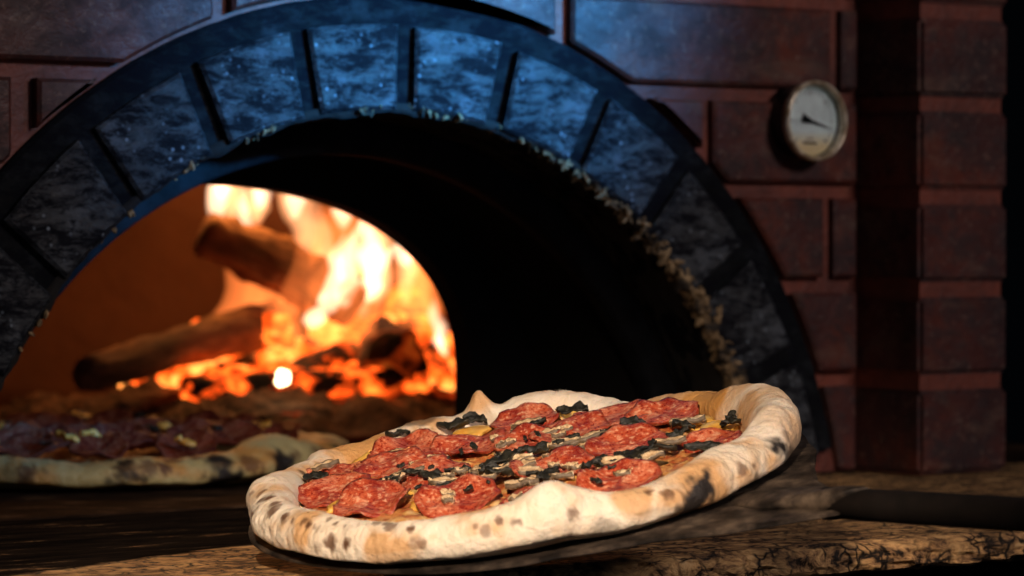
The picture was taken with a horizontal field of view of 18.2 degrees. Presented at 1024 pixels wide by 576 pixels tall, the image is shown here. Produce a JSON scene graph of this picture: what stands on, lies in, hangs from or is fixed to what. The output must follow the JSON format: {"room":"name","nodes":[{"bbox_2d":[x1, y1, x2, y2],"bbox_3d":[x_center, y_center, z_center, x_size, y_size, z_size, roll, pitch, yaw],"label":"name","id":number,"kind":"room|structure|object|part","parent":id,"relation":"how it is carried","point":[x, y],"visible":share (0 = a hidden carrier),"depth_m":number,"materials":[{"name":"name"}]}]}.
{"room":"commercial kitchen","nodes":[
{"label":"commercial kitchen","id":0,"kind":"room"},
{"bbox_3d":[-0.060,1.131,2.306,6.400,0.050,6.250,-1,1,-36],"label":"floor","id":1,"kind":"structure","parent":0,"visible":0},
{"bbox_2d":[0,0,1023,575],"bbox_3d":[-0.491,0.263,2.802,1.800,1.670,1.660,-1,1,-36],"label":"oven","id":2,"kind":"object","parent":1,"relation":"on","point":[596,197],"visible":0.78,"depth_m":2.57,"materials":[{"name":"brown brick"}]},
{"bbox_2d":[0,408,348,489],"bbox_3d":[-0.346,0.126,2.607,0.431,0.048,0.426,-1,1,-41],"label":"pizza","id":3,"kind":"object","parent":2,"relation":"on","point":[116,448],"visible":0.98,"depth_m":2.48,"materials":[{"name":"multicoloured food"}]},
{"bbox_2d":[0,378,454,437],"bbox_3d":[-0.227,0.114,3.202,0.720,0.055,0.480,-1,1,-36],"label":"floor","id":4,"kind":"structure","parent":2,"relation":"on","point":[370,414],"depth_m":3.04,"materials":[{"name":"brown stone"}]},
{"bbox_2d":[118,379,145,388],"bbox_3d":[-0.380,0.094,3.179,0.029,0.029,0.027,1,1,31],"label":"glowing coal","id":5,"kind":"object","parent":4,"relation":"on","point":[137,381],"visible":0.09,"depth_m":3.17,"materials":[{"name":"orange"}]},
{"bbox_2d":[156,363,205,386],"bbox_3d":[-0.331,0.088,3.216,0.048,0.037,0.037,-1,1,-38],"label":"glowing coal","id":6,"kind":"object","parent":4,"relation":"on","point":[164,378],"visible":0.29,"depth_m":3.21,"materials":[{"name":"orange"}]},
{"bbox_2d":[171,371,190,386],"bbox_3d":[-0.326,0.090,3.156,0.020,0.016,0.019,0,1,-8],"label":"glowing coal","id":7,"kind":"object","parent":4,"relation":"on","point":[174,377],"visible":0.57,"depth_m":3.15,"materials":[{"name":"orange"}]},
{"bbox_2d":[72,298,298,390],"bbox_3d":[-0.311,0.052,3.119,0.047,0.079,0.426,0,1,20],"label":"log","id":8,"kind":"object","parent":4,"relation":"on","point":[213,337],"visible":0.94,"depth_m":3.07,"materials":[{"name":"brown wood"}]},
{"bbox_2d":[177,374,197,386],"bbox_3d":[-0.307,0.093,3.081,0.028,0.020,0.027,-1,1,-41],"label":"glowing coal","id":9,"kind":"object","parent":4,"relation":"on","point":[179,382],"visible":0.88,"depth_m":3.08,"materials":[{"name":"orange"}]},
{"bbox_2d":[202,358,220,366],"bbox_3d":[-0.312,0.071,3.301,0.031,0.024,0.032,0,1,-12],"label":"glowing coal","id":10,"kind":"object","parent":4,"relation":"on","point":[212,363],"visible":0.15,"depth_m":3.29,"materials":[{"name":"orange wood"}]},
{"bbox_2d":[202,366,223,373],"bbox_3d":[-0.291,0.090,3.114,0.037,0.028,0.041,1,1,37],"label":"glowing coal","id":11,"kind":"object","parent":4,"relation":"on","point":[208,368],"visible":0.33,"depth_m":3.11,"materials":[{"name":"orange"}]},
{"bbox_2d":[219,354,242,361],"bbox_3d":[-0.296,0.066,3.302,0.034,0.023,0.043,0,1,-29],"label":"glowing coal","id":12,"kind":"object","parent":4,"relation":"on","point":[227,358],"visible":0.26,"depth_m":3.29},
{"bbox_2d":[223,365,249,375],"bbox_3d":[-0.273,0.091,3.094,0.038,0.032,0.036,-1,1,-35],"label":"glowing coal","id":13,"kind":"object","parent":4,"relation":"on","point":[238,370],"visible":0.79,"depth_m":3.09,"materials":[{"name":"orange"}]},
{"bbox_2d":[226,364,253,372],"bbox_3d":[-0.267,0.090,3.148,0.037,0.029,0.029,-1,1,-34],"label":"glowing coal","id":14,"kind":"object","parent":4,"relation":"on","point":[250,370],"visible":0.07,"depth_m":3.15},
{"bbox_2d":[247,365,262,371],"bbox_3d":[-0.266,0.088,3.248,0.023,0.021,0.028,1,1,42],"label":"glowing coal","id":15,"kind":"object","parent":4,"relation":"on","point":[254,368],"visible":0.19,"depth_m":3.25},
{"bbox_2d":[264,368,277,371],"bbox_3d":[-0.235,0.089,3.137,0.020,0.022,0.029,0,1,-26],"label":"glowing coal","id":16,"kind":"object","parent":4,"relation":"on","point":[271,369],"visible":0.11,"depth_m":3.14,"materials":[{"name":"orange"}]},
{"bbox_2d":[256,348,286,365],"bbox_3d":[-0.245,0.065,3.310,0.039,0.033,0.036,-1,1,-37],"label":"glowing coal","id":17,"kind":"object","parent":4,"relation":"on","point":[262,357],"visible":0.39,"depth_m":3.30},
{"bbox_2d":[260,360,284,371],"bbox_3d":[-0.245,0.088,3.280,0.033,0.029,0.035,0,1,16],"label":"glowing coal","id":18,"kind":"object","parent":4,"relation":"on","point":[265,366],"visible":0.21,"depth_m":3.28,"materials":[{"name":"orange wood"}]},
{"bbox_2d":[263,312,291,334],"bbox_3d":[-0.238,0.038,3.244,0.036,0.029,0.034,0,1,27],"label":"glowing coal","id":19,"kind":"object","parent":4,"relation":"on","point":[274,323],"visible":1,"depth_m":3.23,"materials":[{"name":"orange"}]},
{"bbox_2d":[264,331,295,349],"bbox_3d":[-0.238,0.046,3.245,0.037,0.033,0.032,-1,1,-36],"label":"glowing coal","id":20,"kind":"object","parent":4,"relation":"on","point":[287,340],"visible":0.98,"depth_m":3.24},
{"bbox_2d":[269,361,291,368],"bbox_3d":[-0.226,0.088,3.241,0.034,0.029,0.043,0,1,-23],"label":"glowing coal","id":21,"kind":"object","parent":4,"relation":"on","point":[277,364],"visible":0.17,"depth_m":3.24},
{"bbox_2d":[275,369,289,385],"bbox_3d":[-0.217,0.085,3.034,0.014,0.017,0.014,0,1,2],"label":"burning ember","id":22,"kind":"object","parent":4,"relation":"on","point":[283,376],"visible":1,"depth_m":3.03,"materials":[{"name":"white"}]},
{"bbox_2d":[275,364,292,370],"bbox_3d":[-0.225,0.088,3.153,0.026,0.025,0.036,0,1,3],"label":"glowing coal","id":23,"kind":"object","parent":4,"relation":"on","point":[288,367],"visible":0.2,"depth_m":3.15,"materials":[{"name":"orange wood"}]},
{"bbox_2d":[285,337,314,360],"bbox_3d":[-0.219,0.065,3.276,0.037,0.033,0.035,0,1,-5],"label":"glowing coal","id":24,"kind":"object","parent":4,"relation":"on","point":[301,348],"visible":0.62,"depth_m":3.26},
{"bbox_2d":[180,367,429,401],"bbox_3d":[-0.200,0.095,3.121,0.253,0.039,0.042,-1,1,-27],"label":"glowing coals","id":25,"kind":"object","parent":4,"relation":"on","point":[372,380],"visible":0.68,"depth_m":3.11,"materials":[{"name":"orange wood"}]},
{"bbox_2d":[315,343,330,350],"bbox_3d":[-0.192,0.071,3.341,0.029,0.026,0.034,-1,1,-33],"label":"glowing coal","id":26,"kind":"object","parent":4,"relation":"on","point":[324,345],"visible":0.2,"depth_m":3.33,"materials":[{"name":"orange"}]},
{"bbox_2d":[308,314,338,339],"bbox_3d":[-0.192,0.040,3.380,0.044,0.029,0.036,0,1,6],"label":"glowing coal","id":27,"kind":"object","parent":4,"relation":"on","point":[319,326],"visible":0.59,"depth_m":3.37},
{"bbox_2d":[315,326,338,343],"bbox_3d":[-0.184,0.053,3.381,0.044,0.029,0.041,-1,1,-36],"label":"glowing coal","id":28,"kind":"object","parent":4,"relation":"on","point":[327,338],"visible":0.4,"depth_m":3.37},
{"bbox_2d":[319,367,336,370],"bbox_3d":[-0.182,0.089,3.172,0.030,0.021,0.026,0,1,-10],"label":"glowing coal","id":29,"kind":"object","parent":4,"relation":"on","point":[330,368],"visible":0.16,"depth_m":3.17,"materials":[{"name":"orange wood"}]},
{"bbox_2d":[332,325,348,340],"bbox_3d":[-0.174,0.049,3.352,0.029,0.020,0.039,0,1,-11],"label":"glowing coal","id":30,"kind":"object","parent":4,"relation":"on","point":[339,333],"visible":0.41,"depth_m":3.34,"materials":[{"name":"yellow"}]},
{"bbox_2d":[341,361,357,370],"bbox_3d":[-0.157,0.086,3.189,0.039,0.028,0.028,-1,1,-44],"label":"glowing coal","id":31,"kind":"object","parent":4,"relation":"on","point":[352,364],"visible":0.16,"depth_m":3.18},
{"bbox_2d":[278,314,435,370],"bbox_3d":[-0.172,0.074,3.241,0.051,0.090,0.297,1,1,31],"label":"log","id":32,"kind":"object","parent":4,"relation":"on","point":[338,354],"visible":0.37,"depth_m":3.23,"materials":[{"name":"brown wood"}]},
{"bbox_2d":[193,212,368,326],"bbox_3d":[-0.236,-0.018,3.255,0.178,0.117,0.066,0,1,-11],"label":"log","id":33,"kind":"object","parent":32,"relation":"on","point":[263,258],"visible":1,"depth_m":3.23,"materials":[{"name":"brown wood"}]},
{"bbox_2d":[382,308,407,320],"bbox_3d":[-0.125,0.036,3.339,0.039,0.030,0.039,0,1,6],"label":"glowing coal","id":34,"kind":"object","parent":32,"relation":"on","point":[394,312],"visible":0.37,"depth_m":3.33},
{"bbox_2d":[343,315,370,334],"bbox_3d":[-0.157,0.042,3.310,0.037,0.029,0.042,0,1,-13],"label":"glowing coal","id":35,"kind":"object","parent":4,"relation":"on","point":[358,323],"visible":0.48,"depth_m":3.29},
{"bbox_2d":[367,313,397,322],"bbox_3d":[-0.137,0.045,3.318,0.043,0.039,0.038,0,1,-20],"label":"glowing coal","id":36,"kind":"object","parent":4,"relation":"on","point":[393,318],"visible":0.25,"depth_m":3.31,"materials":[{"name":"orange"}]},
{"bbox_2d":[355,315,428,381],"bbox_3d":[-0.130,0.064,3.306,0.080,0.074,0.308,0,2,-4],"label":"log","id":37,"kind":"object","parent":4,"relation":"on","point":[386,343],"visible":0.61,"depth_m":3.15,"materials":[{"name":"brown wood"}]},
{"bbox_2d":[384,281,453,388],"bbox_3d":[-0.099,0.056,3.370,0.048,0.125,0.184,0,1,-17],"label":"log","id":38,"kind":"object","parent":4,"relation":"on","point":[405,298],"visible":0.39,"depth_m":3.40,"materials":[{"name":"brown wood"}]},
{"bbox_2d":[428,366,436,384],"bbox_3d":[-0.092,0.089,3.268,0.029,0.022,0.028,0,1,24],"label":"glowing coal","id":39,"kind":"object","parent":4,"relation":"on","point":[432,379],"visible":0.19,"depth_m":3.26,"materials":[{"name":"orange"}]},
{"bbox_2d":[434,369,454,390],"bbox_3d":[-0.066,0.093,3.232,0.021,0.023,0.024,1,1,35],"label":"glowing coal","id":40,"kind":"object","parent":4,"relation":"on","point":[445,379],"visible":0.89,"depth_m":3.22,"materials":[{"name":"orange"}]},
{"bbox_2d":[438,345,451,361],"bbox_3d":[-0.082,0.072,3.381,0.028,0.024,0.031,-1,1,-43],"label":"glowing coal","id":41,"kind":"object","parent":4,"relation":"on","point":[446,353],"visible":0.19,"depth_m":3.38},
{"bbox_2d":[440,341,453,359],"bbox_3d":[-0.058,0.071,3.401,0.044,0.031,0.034,1,1,38],"label":"glowing coal","id":42,"kind":"object","parent":4,"relation":"on","point":[447,346],"visible":0.21,"depth_m":3.39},
{"bbox_2d":[444,331,452,341],"bbox_3d":[-0.056,0.057,3.416,0.035,0.034,0.040,0,1,9],"label":"glowing coal","id":43,"kind":"object","parent":4,"relation":"on","point":[448,337],"visible":0.2,"depth_m":3.41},
{"bbox_2d":[449,358,454,371],"bbox_3d":[-0.065,0.083,3.403,0.040,0.025,0.027,0,1,-26],"label":"glowing coal","id":44,"kind":"object","parent":4,"relation":"on","point":[452,361],"visible":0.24,"depth_m":3.39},
{"bbox_2d":[257,406,347,420],"bbox_3d":[-0.177,0.128,3.030,0.161,0.030,0.034,-2,2,-43],"label":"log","id":45,"kind":"object","parent":2,"relation":"in","point":[267,416],"visible":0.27,"depth_m":2.99,"materials":[{"name":"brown wood"}]},
{"bbox_2d":[0,463,1023,575],"bbox_3d":[0.073,0.168,2.194,2.000,0.022,0.465,-1,1,-36],"label":"countertop","id":46,"kind":"structure","parent":2,"relation":"on","point":[208,542],"depth_m":2.02,"materials":[{"name":"brown wood"}]},
{"bbox_2d":[248,433,1023,574],"bbox_3d":[0.343,0.122,1.509,0.316,0.079,1.353,-1,1,-40],"label":"peel","id":47,"kind":"object","parent":46,"relation":"on","point":[791,493],"visible":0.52,"depth_m":1.73,"materials":[{"name":"wood"}]},
{"bbox_2d":[246,383,801,564],"bbox_3d":[0.004,0.104,1.888,0.333,0.093,0.311,1,1,41],"label":"pizza","id":48,"kind":"object","parent":47,"relation":"on","point":[528,471],"visible":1,"depth_m":1.85,"materials":[{"name":"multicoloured food"}]},
{"bbox_3d":[0.532,0.119,1.414,0.974,0.022,0.018,1,1,42],"label":"handle","id":49,"kind":"part","parent":47,"relation":"part of","materials":[{"name":"black wood"}]},
{"bbox_2d":[770,80,847,160],"bbox_3d":[0.238,-0.135,2.584,0.065,0.065,0.028,-1,1,-36],"label":"thermometer","id":50,"kind":"object","parent":2,"relation":"attached to","point":[808,119],"visible":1,"depth_m":2.58,"materials":[{"name":"white metal"}]},
{"bbox_3d":[0.244,-0.135,2.577,0.058,0.058,0.001,-1,1,-36],"label":"glass","id":51,"kind":"part","parent":50,"relation":"part of","materials":[{"name":"white glass"}]}
]}

